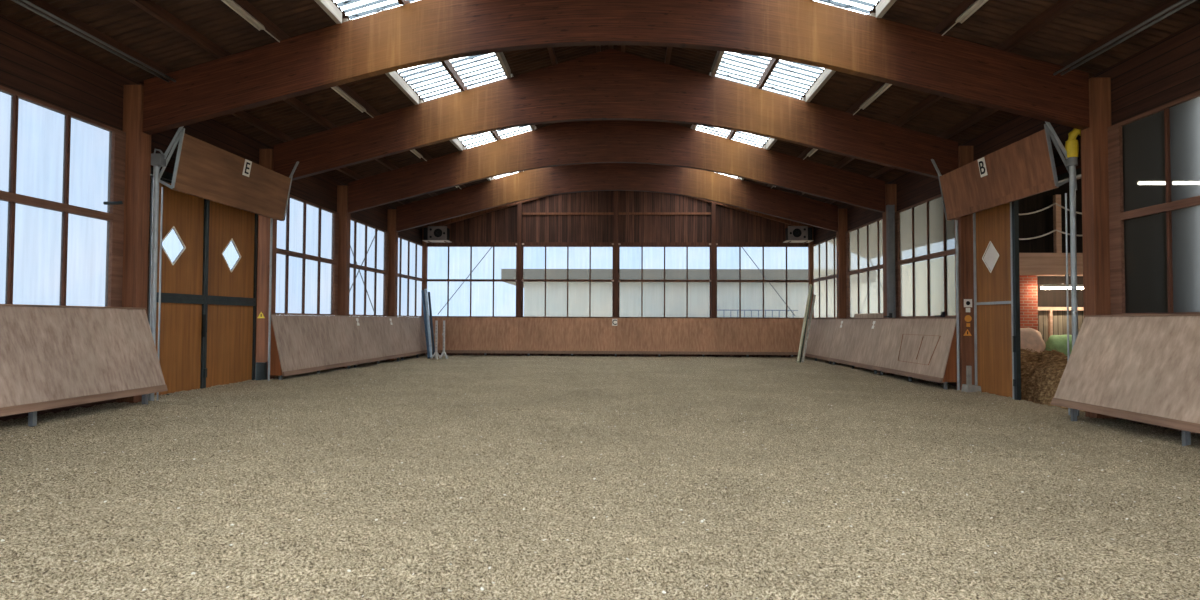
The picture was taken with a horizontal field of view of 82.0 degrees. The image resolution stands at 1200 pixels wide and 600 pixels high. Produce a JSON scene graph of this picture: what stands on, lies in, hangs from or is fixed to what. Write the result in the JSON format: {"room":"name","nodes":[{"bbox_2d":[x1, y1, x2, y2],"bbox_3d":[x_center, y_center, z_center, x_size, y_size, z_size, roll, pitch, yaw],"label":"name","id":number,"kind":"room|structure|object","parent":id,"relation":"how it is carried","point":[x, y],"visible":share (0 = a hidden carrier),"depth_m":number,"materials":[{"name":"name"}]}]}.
{"room":"sports facility","nodes":[
{"label":"sports facility","id":0,"kind":"room"},
{"bbox_2d":[0,14,423,420],"bbox_3d":[-8.946,-0.831,16.029,0.160,6.644,32.970,0,-2,2],"label":"wall","id":1,"kind":"structure","parent":0,"point":[33,64],"depth_m":12.22,"materials":[{"name":"brown wood"}]},
{"bbox_2d":[0,85,125,308],"bbox_3d":[-9.018,-1.522,10.628,0.120,3.370,4.529,0,-2,2],"label":"window","id":2,"kind":"structure","parent":1,"relation":"in","point":[60,244],"depth_m":11.45,"materials":[{"name":"glass"}]},
{"bbox_2d":[103,201,122,204],"bbox_3d":[-8.723,-1.744,12.381,0.310,0.079,0.102,0,-2,2],"label":"bar","id":3,"kind":"object","parent":1,"relation":"attached to","point":[116,202],"visible":1,"depth_m":12.35,"materials":[{"name":"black metal"}]},
{"bbox_2d":[147,167,257,395],"bbox_3d":[-8.788,-0.259,15.448,0.160,4.570,4.475,0,-2,2],"label":"door","id":4,"kind":"structure","parent":1,"relation":"in","point":[209,269],"depth_m":15.34,"materials":[{"name":"brown wood"}]},
{"bbox_2d":[275,194,338,314],"bbox_3d":[-8.690,-1.237,20.309,0.120,3.370,4.529,0,-2,2],"label":"window","id":5,"kind":"structure","parent":1,"relation":"in","point":[308,237],"depth_m":20.50,"materials":[{"name":"glass"}]},
{"bbox_2d":[349,218,388,315],"bbox_3d":[-8.525,-1.095,25.149,0.120,3.370,4.529,0,-2,2],"label":"window","id":6,"kind":"structure","parent":1,"relation":"in","point":[369,244],"depth_m":25.41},
{"bbox_2d":[397,235,423,316],"bbox_3d":[-8.359,-0.950,30.058,0.120,3.370,4.667,0,-2,2],"label":"window","id":7,"kind":"structure","parent":1,"relation":"in","point":[409,295],"depth_m":30.28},
{"bbox_2d":[0,354,1199,599],"bbox_3d":[0.174,2.099,15.583,18.100,0.247,32.870,0,-2,2],"label":"floor","id":8,"kind":"structure","parent":0,"point":[457,477],"depth_m":6.65,"materials":[{"name":"sand"}]},
{"bbox_2d":[0,304,167,426],"bbox_3d":[-8.464,1.073,10.358,0.502,2.010,5.295,0,-2,2],"label":"kickboard","id":9,"kind":"object","parent":8,"relation":"on","point":[52,356],"visible":0.92,"depth_m":11.02,"materials":[{"name":"brown wood"}]},
{"bbox_2d":[116,85,150,402],"bbox_3d":[-8.793,-0.919,13.028,0.340,6.247,0.320,0,-2,2],"label":"timber post","id":10,"kind":"object","parent":8,"relation":"on","point":[138,143],"visible":0.46,"depth_m":12.93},
{"bbox_2d":[148,149,166,400],"bbox_3d":[-8.526,-0.355,13.242,0.213,5.134,0.180,0,-2,2],"label":"lift post","id":11,"kind":"object","parent":8,"relation":"on","point":[157,160],"visible":0.88,"depth_m":13.24,"materials":[{"name":"metal"}]},
{"bbox_2d":[159,126,298,220],"bbox_3d":[-8.165,-2.823,15.546,0.731,1.609,4.452,0,-2,2],"label":"raised kickboard","id":12,"kind":"object","parent":11,"relation":"attached to","point":[202,169],"visible":0.99,"depth_m":14.95,"materials":[{"name":"wood"}]},
{"bbox_2d":[242,159,251,176],"bbox_3d":[-8.030,-3.001,15.706,0.070,0.356,0.270,0,-2,2],"label":"letter sign","id":13,"kind":"object","parent":12,"relation":"attached to","point":[247,165],"visible":1,"depth_m":15.70,"materials":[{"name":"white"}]},
{"bbox_2d":[255,362,266,379],"bbox_3d":[-8.623,1.914,17.558,0.240,0.650,0.110,0,-2,2],"label":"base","id":14,"kind":"object","parent":8,"relation":"on","point":[261,367],"visible":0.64,"depth_m":17.51,"materials":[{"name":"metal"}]},
{"bbox_2d":[255,149,276,378],"bbox_3d":[-8.629,-0.777,17.868,0.340,6.247,0.320,0,-2,2],"label":"timber post","id":15,"kind":"object","parent":8,"relation":"on","point":[266,156],"visible":0.46,"depth_m":17.72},
{"bbox_2d":[267,218,272,380],"bbox_3d":[-8.434,0.116,17.640,0.056,4.450,0.056,0,-2,2],"label":"lift post","id":16,"kind":"object","parent":8,"relation":"on","point":[271,219],"visible":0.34,"depth_m":17.62,"materials":[{"name":"metal"}]},
{"bbox_2d":[270,314,358,379],"bbox_3d":[-8.182,1.397,20.156,0.402,1.940,4.960,0,-2,2],"label":"kickboard","id":17,"kind":"object","parent":8,"relation":"on","point":[300,343],"visible":0.91,"depth_m":19.45,"materials":[{"name":"brown wood"}]},
{"bbox_2d":[337,185,350,367],"bbox_3d":[-8.465,-0.634,22.708,0.340,6.247,0.320,0,-2,2],"label":"timber post","id":18,"kind":"object","parent":8,"relation":"on","point":[342,190],"visible":0.46,"depth_m":22.59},
{"bbox_2d":[348,120,884,212],"bbox_3d":[0.432,-4.561,22.522,17.420,3.436,0.200,0,-2,2],"label":"roof beam","id":19,"kind":"structure","parent":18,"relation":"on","point":[597,141],"depth_m":22.44,"materials":[{"name":"wood"}]},
{"bbox_2d":[348,315,404,367],"bbox_3d":[-8.016,1.541,25.059,0.402,1.940,4.835,0,-2,2],"label":"kickboard","id":20,"kind":"object","parent":8,"relation":"on","point":[375,339],"visible":0.86,"depth_m":24.71,"materials":[{"name":"brown wood"}]},
{"bbox_2d":[386,209,397,360],"bbox_3d":[-8.301,-0.492,27.548,0.340,6.247,0.320,0,-2,2],"label":"timber post","id":21,"kind":"object","parent":8,"relation":"on","point":[392,213],"visible":0.56,"depth_m":27.44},
{"bbox_2d":[397,316,432,359],"bbox_3d":[-7.857,1.679,29.744,0.402,1.940,4.525,0,-2,2],"label":"kickboard","id":22,"kind":"object","parent":8,"relation":"on","point":[412,328],"visible":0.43,"depth_m":29.04,"materials":[{"name":"brown wood"}]},
{"bbox_2d":[421,290,429,358],"bbox_3d":[-7.692,1.010,30.436,0.120,3.020,2.742,1,-2,-21],"label":"pole","id":23,"kind":"object","parent":8,"relation":"on","point":[422,291],"visible":1,"depth_m":30.30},
{"bbox_2d":[424,289,431,358],"bbox_3d":[-7.594,0.983,30.519,0.119,3.077,2.635,1,-2,-20],"label":"pole","id":24,"kind":"object","parent":8,"relation":"on","point":[425,290],"visible":0.84,"depth_m":30.48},
{"bbox_2d":[428,292,434,357],"bbox_3d":[-7.467,1.055,30.583,0.109,2.930,2.479,1,-2,-20],"label":"pole","id":25,"kind":"object","parent":8,"relation":"on","point":[429,297],"visible":0.82,"depth_m":30.52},
{"bbox_2d":[431,321,441,358],"bbox_3d":[-6.759,1.654,28.509,0.362,1.614,0.362,0,-2,18],"label":"stand","id":26,"kind":"object","parent":8,"relation":"on","point":[436,353],"visible":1,"depth_m":28.48,"materials":[{"name":"metal"}]},
{"bbox_2d":[439,321,447,358],"bbox_3d":[-6.571,1.671,29.053,0.362,1.614,0.362,0,-2,-5],"label":"stand","id":27,"kind":"object","parent":8,"relation":"on","point":[443,333],"visible":0.97,"depth_m":29.01,"materials":[{"name":"metal"}]},
{"bbox_2d":[515,203,523,355],"bbox_3d":[-3.757,-0.862,32.117,0.400,7.294,0.165,0,-2,2],"label":"timber post","id":28,"kind":"object","parent":8,"relation":"on","point":[519,243],"visible":0.7,"depth_m":32.08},
{"bbox_2d":[612,191,619,355],"bbox_3d":[0.743,-1.480,31.983,0.400,8.560,0.165,0,-2,2],"label":"timber post","id":29,"kind":"object","parent":8,"relation":"on","point":[615,243],"visible":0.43,"depth_m":31.92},
{"bbox_2d":[429,316,803,356],"bbox_3d":[0.719,1.738,31.560,17.320,1.900,0.392,0,-2,2],"label":"kickboard","id":30,"kind":"object","parent":8,"relation":"on","point":[535,335],"visible":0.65,"depth_m":31.53,"materials":[{"name":"brown wood"}]},
{"bbox_2d":[612,319,616,325],"bbox_3d":[0.675,1.021,31.667,0.240,0.316,0.069,0,-2,2],"label":"letter sign","id":31,"kind":"object","parent":30,"relation":"attached to","point":[614,321],"visible":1,"depth_m":31.66,"materials":[{"name":"white"}]},
{"bbox_2d":[709,203,717,356],"bbox_3d":[5.238,-0.833,31.812,0.400,7.294,0.165,0,-2,2],"label":"timber post","id":32,"kind":"object","parent":8,"relation":"on","point":[713,243],"visible":0.7,"depth_m":31.78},
{"bbox_2d":[797,284,811,362],"bbox_3d":[8.655,0.891,29.160,0.110,3.324,4.061,-1,-2,24],"label":"pole","id":33,"kind":"object","parent":8,"relation":"on","point":[810,285],"visible":0.96,"depth_m":28.93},
{"bbox_2d":[800,286,812,362],"bbox_3d":[8.765,0.927,29.335,0.110,3.265,4.020,-1,-2,24],"label":"pole","id":34,"kind":"object","parent":8,"relation":"on","point":[812,286],"visible":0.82,"depth_m":29.17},
{"bbox_2d":[801,295,815,362],"bbox_3d":[8.828,1.131,29.122,0.100,2.841,3.999,-1,-2,24],"label":"pole","id":35,"kind":"object","parent":8,"relation":"on","point":[814,297],"visible":0.96,"depth_m":28.89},
{"bbox_2d":[802,318,836,363],"bbox_3d":[9.136,1.744,29.166,0.432,1.920,4.525,0,-2,2],"label":"kickboard","id":36,"kind":"object","parent":8,"relation":"on","point":[821,332],"visible":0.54,"depth_m":28.50,"materials":[{"name":"brown wood"}]},
{"bbox_2d":[836,209,847,363],"bbox_3d":[9.459,-0.435,26.945,0.340,6.247,0.320,0,-2,2],"label":"timber post","id":37,"kind":"object","parent":8,"relation":"on","point":[842,213],"visible":0.56,"depth_m":26.84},
{"bbox_2d":[827,318,883,373],"bbox_3d":[8.977,1.606,24.481,0.432,1.920,4.835,0,-2,2],"label":"kickboard","id":38,"kind":"object","parent":8,"relation":"on","point":[855,343],"visible":0.83,"depth_m":24.13,"materials":[{"name":"brown wood"}]},
{"bbox_2d":[854,313,883,373],"bbox_3d":[9.219,1.438,23.679,0.045,1.950,2.780,0,-2,2],"label":"board","id":39,"kind":"object","parent":8,"relation":"on","point":[868,315],"visible":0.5,"depth_m":23.55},
{"bbox_2d":[882,184,896,374],"bbox_3d":[9.295,-0.577,22.104,0.340,6.247,0.320,0,-2,2],"label":"timber post","id":40,"kind":"object","parent":8,"relation":"on","point":[890,189],"visible":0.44,"depth_m":22.04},
{"bbox_2d":[886,205,895,317],"bbox_3d":[9.202,-1.137,21.834,0.200,3.750,0.180,0,-2,2],"label":"steel column","id":41,"kind":"structure","parent":40,"relation":"attached to","point":[890,209],"depth_m":21.80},
{"bbox_2d":[872,317,956,388],"bbox_3d":[8.814,1.464,19.658,0.432,1.920,4.800,0,-2,2],"label":"kickboard","id":42,"kind":"object","parent":8,"relation":"on","point":[920,348],"visible":0.96,"depth_m":18.92,"materials":[{"name":"brown wood"}]},
{"bbox_2d":[935,312,944,316],"bbox_3d":[8.953,0.383,18.179,0.120,0.145,0.350,0,-2,2],"label":"clamp","id":43,"kind":"object","parent":42,"relation":"on","point":[942,313],"visible":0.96,"depth_m":18.04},
{"bbox_2d":[955,220,959,389],"bbox_3d":[8.921,0.202,17.209,0.064,4.400,0.064,0,-2,2],"label":"lift post","id":44,"kind":"object","parent":8,"relation":"on","point":[956,221],"visible":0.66,"depth_m":17.19,"materials":[{"name":"metal"}]},
{"bbox_2d":[955,146,974,389],"bbox_3d":[9.131,-0.720,17.264,0.340,6.247,0.320,0,-2,2],"label":"timber post","id":45,"kind":"object","parent":8,"relation":"on","point":[965,153],"visible":0.46,"depth_m":17.11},
{"bbox_2d":[963,329,971,335],"bbox_3d":[9.084,0.798,17.053,0.204,0.170,0.012,0,-2,2],"label":"warning triangle","id":46,"kind":"object","parent":45,"relation":"attached to","point":[967,333],"visible":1,"depth_m":17.05,"materials":[{"name":"orange"}]},
{"bbox_2d":[964,299,971,306],"bbox_3d":[9.107,0.079,17.073,0.200,0.200,0.012,0,-2,2],"label":"plate","id":47,"kind":"object","parent":45,"relation":"attached to","point":[967,302],"visible":1,"depth_m":17.07,"materials":[{"name":"white"}]},
{"bbox_2d":[965,315,971,321],"bbox_3d":[9.105,0.458,17.064,0.170,0.168,0.008,0,-2,2],"label":"sticker","id":48,"kind":"object","parent":45,"relation":"attached to","point":[968,318],"visible":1,"depth_m":17.06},
{"bbox_2d":[961,384,980,391],"bbox_3d":[9.083,2.203,16.825,0.471,0.278,0.352,0,-2,2],"label":"base block","id":49,"kind":"object","parent":8,"relation":"on","point":[965,387],"visible":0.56,"depth_m":16.70,"materials":[{"name":"concrete"}]},
{"bbox_2d":[966,366,971,384],"bbox_3d":[9.078,1.856,16.975,0.100,0.480,0.080,0,-2,2],"label":"post","id":50,"kind":"object","parent":49,"relation":"on","point":[968,368],"visible":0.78,"depth_m":16.94,"materials":[{"name":"metal"}]},
{"bbox_2d":[1065,165,1078,415],"bbox_3d":[8.706,-0.106,12.726,0.091,4.750,0.159,2,-2,-42],"label":"lift post","id":51,"kind":"object","parent":8,"relation":"on","point":[1072,183],"visible":0.66,"depth_m":12.71,"materials":[{"name":"metal"}]},
{"bbox_2d":[931,121,1076,220],"bbox_3d":[8.524,-2.769,14.989,0.731,1.609,4.432,0,-2,2],"label":"raised kickboard","id":52,"kind":"object","parent":51,"relation":"attached to","point":[1024,168],"visible":0.98,"depth_m":14.38,"materials":[{"name":"brown wood"}]},
{"bbox_2d":[978,157,987,176],"bbox_3d":[8.407,-2.916,15.166,0.077,0.395,0.270,0,-2,2],"label":"letter sign","id":53,"kind":"object","parent":52,"relation":"attached to","point":[981,162],"visible":1,"depth_m":15.15,"materials":[{"name":"white"}]},
{"bbox_2d":[1065,128,1080,165],"bbox_3d":[8.827,-2.869,12.768,0.394,0.778,0.220,0,-2,8],"label":"motor","id":54,"kind":"object","parent":51,"relation":"on","point":[1072,145],"visible":0.84,"depth_m":12.71,"materials":[{"name":"yellow metal"}]},
{"bbox_2d":[1081,77,1116,418],"bbox_3d":[8.967,-0.862,12.424,0.340,6.247,0.320,0,-2,2],"label":"timber post","id":55,"kind":"object","parent":8,"relation":"on","point":[1094,139],"visible":0.46,"depth_m":12.33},
{"bbox_2d":[1051,314,1199,445],"bbox_3d":[8.364,1.163,9.795,0.662,1.940,5.315,0,-2,2],"label":"kickboard","id":56,"kind":"object","parent":8,"relation":"on","point":[1145,368],"visible":0.92,"depth_m":10.74,"materials":[{"name":"brown wood"}]},
{"bbox_2d":[0,0,1199,208],"bbox_3d":[0.206,-5.357,15.802,19.000,2.717,33.470,0,-2,2],"label":"ceiling","id":57,"kind":"structure","parent":0,"point":[1087,22],"depth_m":12.75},
{"bbox_2d":[18,0,409,204],"bbox_3d":[-8.214,-4.242,16.054,0.110,0.170,32.870,0,-2,2],"label":"purlin","id":58,"kind":"object","parent":57,"relation":"attached to","point":[242,115],"visible":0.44,"depth_m":12.31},
{"bbox_2d":[128,0,437,196],"bbox_3d":[-7.064,-4.561,16.025,0.110,0.170,32.870,0,-2,2],"label":"purlin","id":59,"kind":"object","parent":57,"relation":"attached to","point":[148,6],"visible":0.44,"depth_m":12.38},
{"bbox_2d":[233,0,465,188],"bbox_3d":[-5.913,-4.881,15.995,0.110,0.170,32.870,0,-2,2],"label":"purlin","id":60,"kind":"object","parent":57,"relation":"attached to","point":[274,30],"visible":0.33,"depth_m":12.88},
{"bbox_2d":[221,0,279,41],"bbox_3d":[-6.078,-4.870,11.125,0.150,0.118,3.650,0,-2,2],"label":"tube light","id":61,"kind":"object","parent":60,"relation":"attached to","point":[233,5],"visible":1,"depth_m":11.73,"materials":[{"name":"plastic"}]},
{"bbox_2d":[331,86,372,117],"bbox_3d":[-5.914,-4.728,15.966,0.150,0.118,3.650,0,-2,2],"label":"tube light","id":62,"kind":"object","parent":60,"relation":"attached to","point":[337,89],"visible":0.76,"depth_m":16.17,"materials":[{"name":"plastic"}]},
{"bbox_2d":[410,149,426,160],"bbox_3d":[-5.750,-4.585,20.806,0.150,0.118,3.650,0,-2,2],"label":"tube light","id":63,"kind":"object","parent":60,"relation":"attached to","point":[414,151],"visible":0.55,"depth_m":21.49,"materials":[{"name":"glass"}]},
{"bbox_2d":[314,0,404,23],"bbox_3d":[-3.763,-5.677,10.573,2.470,0.896,4.845,0,-2,2],"label":"skylight","id":64,"kind":"object","parent":57,"relation":"attached to","point":[328,6],"visible":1,"depth_m":12.69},
{"bbox_2d":[342,0,510,104],"bbox_3d":[-3.599,-5.534,15.413,2.470,0.896,4.845,0,-2,2],"label":"skylight","id":65,"kind":"object","parent":57,"relation":"attached to","point":[394,76],"visible":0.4,"depth_m":16.73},
{"bbox_2d":[419,74,534,150],"bbox_3d":[-3.435,-5.392,20.253,2.470,0.896,4.845,0,-2,2],"label":"skylight","id":66,"kind":"object","parent":57,"relation":"attached to","point":[456,142],"visible":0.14,"depth_m":21.61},
{"bbox_2d":[463,126,536,180],"bbox_3d":[-3.271,-5.249,25.093,2.470,0.896,4.845,0,-2,2],"label":"skylight","id":67,"kind":"object","parent":57,"relation":"attached to","point":[526,128],"visible":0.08,"depth_m":22.93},
{"bbox_2d":[547,47,557,64],"bbox_3d":[-1.240,-6.180,15.875,0.110,0.170,32.870,0,-2,2],"label":"purlin","id":68,"kind":"object","parent":57,"relation":"attached to","point":[551,51],"visible":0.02,"depth_m":17.23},
{"bbox_2d":[595,45,600,52],"bbox_3d":[-0.109,-6.494,15.846,0.110,0.170,32.870,0,-2,2],"label":"purlin","id":69,"kind":"object","parent":57,"relation":"attached to","point":[598,49],"visible":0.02,"depth_m":17.45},
{"bbox_2d":[664,47,671,63],"bbox_3d":[1.658,-6.170,15.776,0.110,0.170,32.870,0,-2,2],"label":"purlin","id":70,"kind":"object","parent":57,"relation":"attached to","point":[669,49],"visible":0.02,"depth_m":17.10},
{"bbox_2d":[691,125,765,179],"bbox_3d":[4.305,-5.225,24.835,2.470,0.896,4.845,0,-2,2],"label":"skylight","id":71,"kind":"object","parent":57,"relation":"attached to","point":[700,127],"visible":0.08,"depth_m":22.67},
{"bbox_2d":[692,71,805,149],"bbox_3d":[4.141,-5.367,19.995,2.470,0.896,4.845,0,-2,2],"label":"skylight","id":72,"kind":"object","parent":57,"relation":"attached to","point":[771,141],"visible":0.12,"depth_m":18.02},
{"bbox_2d":[711,0,875,101],"bbox_3d":[3.976,-5.510,15.155,2.470,0.896,4.845,0,-2,2],"label":"skylight","id":73,"kind":"object","parent":57,"relation":"attached to","point":[827,74],"visible":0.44,"depth_m":16.54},
{"bbox_2d":[846,0,895,17],"bbox_3d":[3.812,-5.652,10.315,2.470,0.896,4.845,0,-2,2],"label":"skylight","id":74,"kind":"object","parent":57,"relation":"attached to","point":[883,6],"visible":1,"depth_m":12.39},
{"bbox_2d":[766,0,976,187],"bbox_3d":[6.320,-4.842,15.579,0.110,0.170,32.870,0,-2,2],"label":"purlin","id":75,"kind":"object","parent":57,"relation":"attached to","point":[941,28],"visible":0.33,"depth_m":12.60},
{"bbox_2d":[803,148,817,159],"bbox_3d":[6.483,-4.546,20.390,0.150,0.118,3.650,0,-2,2],"label":"tube light","id":76,"kind":"object","parent":75,"relation":"attached to","point":[813,150],"visible":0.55,"depth_m":21.09,"materials":[{"name":"plastic"}]},
{"bbox_2d":[853,83,891,114],"bbox_3d":[6.319,-4.689,15.550,0.150,0.118,3.650,0,-2,2],"label":"tube light","id":77,"kind":"object","parent":75,"relation":"attached to","point":[885,86],"visible":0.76,"depth_m":15.81,"materials":[{"name":"plastic"}]},
{"bbox_2d":[942,0,987,35],"bbox_3d":[6.154,-4.831,10.710,0.150,0.118,3.650,0,-2,2],"label":"tube light","id":78,"kind":"object","parent":75,"relation":"attached to","point":[974,7],"visible":1,"depth_m":11.46,"materials":[{"name":"plastic"}]},
{"bbox_2d":[795,0,1080,195],"bbox_3d":[7.468,-4.515,15.530,0.110,0.170,32.870,0,-2,2],"label":"purlin","id":79,"kind":"object","parent":57,"relation":"attached to","point":[1061,6],"visible":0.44,"depth_m":12.10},
{"bbox_2d":[824,0,1189,203],"bbox_3d":[8.616,-4.188,15.482,0.110,0.170,32.870,0,-2,2],"label":"purlin","id":80,"kind":"object","parent":57,"relation":"attached to","point":[985,112],"visible":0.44,"depth_m":12.08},
{"bbox_2d":[1053,0,1195,74],"bbox_3d":[8.168,-4.131,10.123,0.172,0.042,4.605,0,-2,2],"label":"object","id":81,"kind":"object","parent":57,"relation":"attached to","point":[1181,1],"visible":1,"depth_m":10.69,"materials":[{"name":"grey metal"}]},
{"bbox_2d":[273,49,957,180],"bbox_3d":[0.268,-4.704,17.682,17.420,3.436,0.200,0,-2,2],"label":"roof beam","id":82,"kind":"structure","parent":0,"point":[610,84],"depth_m":17.60,"materials":[{"name":"wood"}]},
{"bbox_2d":[143,0,1088,134],"bbox_3d":[0.103,-4.846,12.842,17.420,3.436,0.200,0,-2,2],"label":"roof beam","id":83,"kind":"structure","parent":0,"point":[420,32],"depth_m":12.75,"materials":[{"name":"wood"}]},
{"bbox_2d":[11,0,175,81],"bbox_3d":[-8.132,-4.183,10.677,0.172,0.042,4.605,0,-2,2],"label":"ceiling light","id":84,"kind":"object","parent":83,"relation":"attached to","point":[15,1],"visible":1,"depth_m":10.96,"materials":[{"name":"grey metal"}]},
{"bbox_2d":[396,163,837,231],"bbox_3d":[0.596,-4.419,27.362,17.420,3.436,0.200,0,-2,2],"label":"roof beam","id":85,"kind":"structure","parent":0,"point":[556,180],"depth_m":27.27,"materials":[{"name":"wood"}]},
{"bbox_2d":[424,191,811,356],"bbox_3d":[0.748,-1.602,32.114,18.300,9.210,0.300,0,-2,2],"label":"wall","id":86,"kind":"structure","parent":0,"point":[579,218],"depth_m":32.20,"materials":[{"name":"brown wood"}]},
{"bbox_2d":[422,227,427,354],"bbox_3d":[-8.216,-0.313,32.280,0.200,6.167,0.220,0,-2,2],"label":"trim","id":87,"kind":"structure","parent":86,"relation":"attached to","point":[425,248],"depth_m":32.21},
{"bbox_2d":[422,240,450,244],"bbox_3d":[-7.512,-2.642,31.854,1.180,0.165,0.740,0,-2,2],"label":"shelf","id":88,"kind":"object","parent":87,"relation":"attached to","point":[430,241],"visible":1,"depth_m":31.76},
{"bbox_2d":[423,226,449,240],"bbox_3d":[-7.545,-3.049,31.872,1.090,0.640,0.650,0,-2,2],"label":"loudspeaker","id":89,"kind":"object","parent":88,"relation":"on","point":[430,232],"visible":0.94,"depth_m":31.57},
{"bbox_2d":[427,245,516,316],"bbox_3d":[-6.003,-0.874,32.312,4.496,3.370,0.120,0,-2,2],"label":"window","id":90,"kind":"structure","parent":86,"relation":"in","point":[463,280],"depth_m":32.31,"materials":[{"name":"glass"}]},
{"bbox_2d":[521,245,613,317],"bbox_3d":[-1.504,-0.860,32.159,4.492,3.370,0.120,0,-2,2],"label":"window","id":91,"kind":"structure","parent":86,"relation":"in","point":[560,280],"depth_m":32.16,"materials":[{"name":"glass"}]},
{"bbox_2d":[618,245,710,317],"bbox_3d":[2.994,-0.845,32.006,4.492,3.370,0.120,0,-2,2],"label":"window","id":92,"kind":"structure","parent":86,"relation":"in","point":[656,280],"depth_m":32.01,"materials":[{"name":"glass"}]},
{"bbox_2d":[716,245,808,318],"bbox_3d":[7.493,-0.831,31.853,4.496,3.370,0.120,0,-2,2],"label":"window","id":93,"kind":"structure","parent":86,"relation":"in","point":[755,281],"depth_m":31.86,"materials":[{"name":"glass"}]},
{"bbox_2d":[808,227,813,317],"bbox_3d":[9.694,-0.255,31.671,0.200,6.167,0.220,0,-2,2],"label":"trim","id":94,"kind":"structure","parent":86,"relation":"attached to","point":[810,248],"depth_m":31.61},
{"bbox_2d":[783,240,812,245],"bbox_3d":[8.978,-2.589,31.294,1.180,0.165,0.740,0,-2,2],"label":"shelf","id":95,"kind":"object","parent":94,"relation":"attached to","point":[786,241],"visible":1,"depth_m":31.19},
{"bbox_2d":[785,226,811,240],"bbox_3d":[9.015,-2.996,31.309,1.090,0.640,0.650,0,-2,2],"label":"loudspeaker","id":96,"kind":"object","parent":95,"relation":"on","point":[792,232],"visible":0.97,"depth_m":31.02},
{"bbox_2d":[812,20,1199,434],"bbox_3d":[9.323,-0.772,15.408,0.160,6.644,32.970,0,-2,2],"label":"wall","id":97,"kind":"structure","parent":0,"point":[1166,71],"depth_m":12.07,"materials":[{"name":"brown wood"}]},
{"bbox_2d":[812,236,836,318],"bbox_3d":[9.691,-0.892,29.444,0.120,3.370,4.667,0,-2,2],"label":"window","id":98,"kind":"structure","parent":97,"relation":"in","point":[824,252],"depth_m":29.70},
{"bbox_2d":[846,217,882,317],"bbox_3d":[9.524,-1.037,24.535,0.120,3.370,4.529,0,-2,2],"label":"window","id":99,"kind":"structure","parent":97,"relation":"in","point":[864,243],"depth_m":24.81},
{"bbox_2d":[895,194,955,317],"bbox_3d":[9.360,-1.179,19.695,0.120,3.370,4.529,0,-2,2],"label":"window","id":100,"kind":"structure","parent":97,"relation":"in","point":[924,238],"depth_m":19.89,"materials":[{"name":"glass"}]},
{"bbox_2d":[973,168,1080,399],"bbox_3d":[9.139,-0.084,14.785,0.160,4.670,4.375,0,-2,2],"label":"door","id":101,"kind":"structure","parent":97,"relation":"in","point":[997,349],"depth_m":15.96,"materials":[{"name":"wood"}]},
{"bbox_2d":[1107,91,1199,314],"bbox_3d":[9.032,-1.464,10.015,0.120,3.370,4.529,0,-2,2],"label":"window","id":102,"kind":"structure","parent":97,"relation":"in","point":[1154,155],"depth_m":11.28,"materials":[{"name":"glass"}]},
{"bbox_3d":[12.998,2.408,14.604,6.300,0.270,8.800,0,-2,2],"label":"floor","id":103,"kind":"structure","parent":0,"visible":0},
{"bbox_2d":[1020,275,1037,330],"bbox_3d":[11.354,0.874,18.809,0.920,3.070,0.400,0,-2,2],"label":"brick pier","id":104,"kind":"object","parent":103,"relation":"on","point":[1028,283],"visible":0.14,"depth_m":18.62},
{"bbox_2d":[1019,253,1082,275],"bbox_3d":[12.499,-0.962,18.739,3.600,0.595,0.470,0,-2,2],"label":"lintel","id":105,"kind":"object","parent":104,"relation":"on","point":[1039,264],"visible":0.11,"depth_m":18.52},
{"bbox_2d":[1053,195,1061,252],"bbox_3d":[12.369,-2.052,18.660,0.140,1.580,0.120,0,-2,2],"label":"wooden post","id":106,"kind":"object","parent":105,"relation":"on","point":[1056,198],"visible":1,"depth_m":18.61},
{"bbox_2d":[1019,203,1081,214],"bbox_3d":[12.148,-2.454,18.589,2.708,0.344,0.063,0,-2,2],"label":"rope","id":107,"kind":"object","parent":106,"relation":"attached to","point":[1054,203],"visible":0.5,"depth_m":18.58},
{"bbox_2d":[1019,229,1081,239],"bbox_3d":[12.146,-1.760,18.569,2.713,0.292,0.063,0,-2,2],"label":"rope","id":108,"kind":"object","parent":106,"relation":"attached to","point":[1055,229],"visible":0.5,"depth_m":18.57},
{"bbox_2d":[1039,274,1082,288],"bbox_3d":[12.495,-0.482,18.390,1.580,0.394,0.240,0,-2,2],"label":"lamp","id":109,"kind":"object","parent":105,"relation":"hanging from","point":[1063,285],"visible":0.56,"depth_m":18.29,"materials":[{"name":"grey metal"}]},
{"bbox_2d":[1021,347,1084,411],"bbox_3d":[11.095,1.754,15.927,3.232,1.311,4.936,0,-2,2],"label":"heap","id":110,"kind":"object","parent":103,"relation":"on","point":[1041,373],"visible":0.26,"depth_m":15.41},
{"bbox_2d":[1020,328,1045,351],"bbox_3d":[11.001,1.089,17.815,0.882,0.746,0.444,0,-2,2],"label":"sack","id":111,"kind":"object","parent":110,"relation":"on","point":[1030,338],"visible":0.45,"depth_m":17.68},
{"bbox_2d":[1045,335,1071,355],"bbox_3d":[12.007,1.194,17.823,0.886,0.605,0.445,0,-2,13],"label":"sack","id":112,"kind":"object","parent":110,"relation":"on","point":[1059,342],"visible":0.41,"depth_m":17.76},
{"bbox_2d":[1038,307,1083,352],"bbox_3d":[13.053,1.291,18.639,2.470,2.200,0.120,0,-2,2],"label":"fence","id":113,"kind":"object","parent":103,"relation":"on","point":[1051,320],"visible":0.23,"depth_m":18.70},
{"label":"outside","id":114,"kind":"structure","parent":0,"visible":0},
{"bbox_3d":[0.996,3.560,39.902,120.000,0.350,160.000,0,-2,2],"label":"ground","id":115,"kind":"structure","parent":114,"visible":0},
{"bbox_2d":[1019,179,1083,306],"bbox_3d":[12.857,-0.730,14.726,6.910,6.750,9.050,0,-2,2],"label":"shell","id":116,"kind":"object","parent":115,"relation":"on","point":[1040,223],"visible":0.02,"depth_m":19.16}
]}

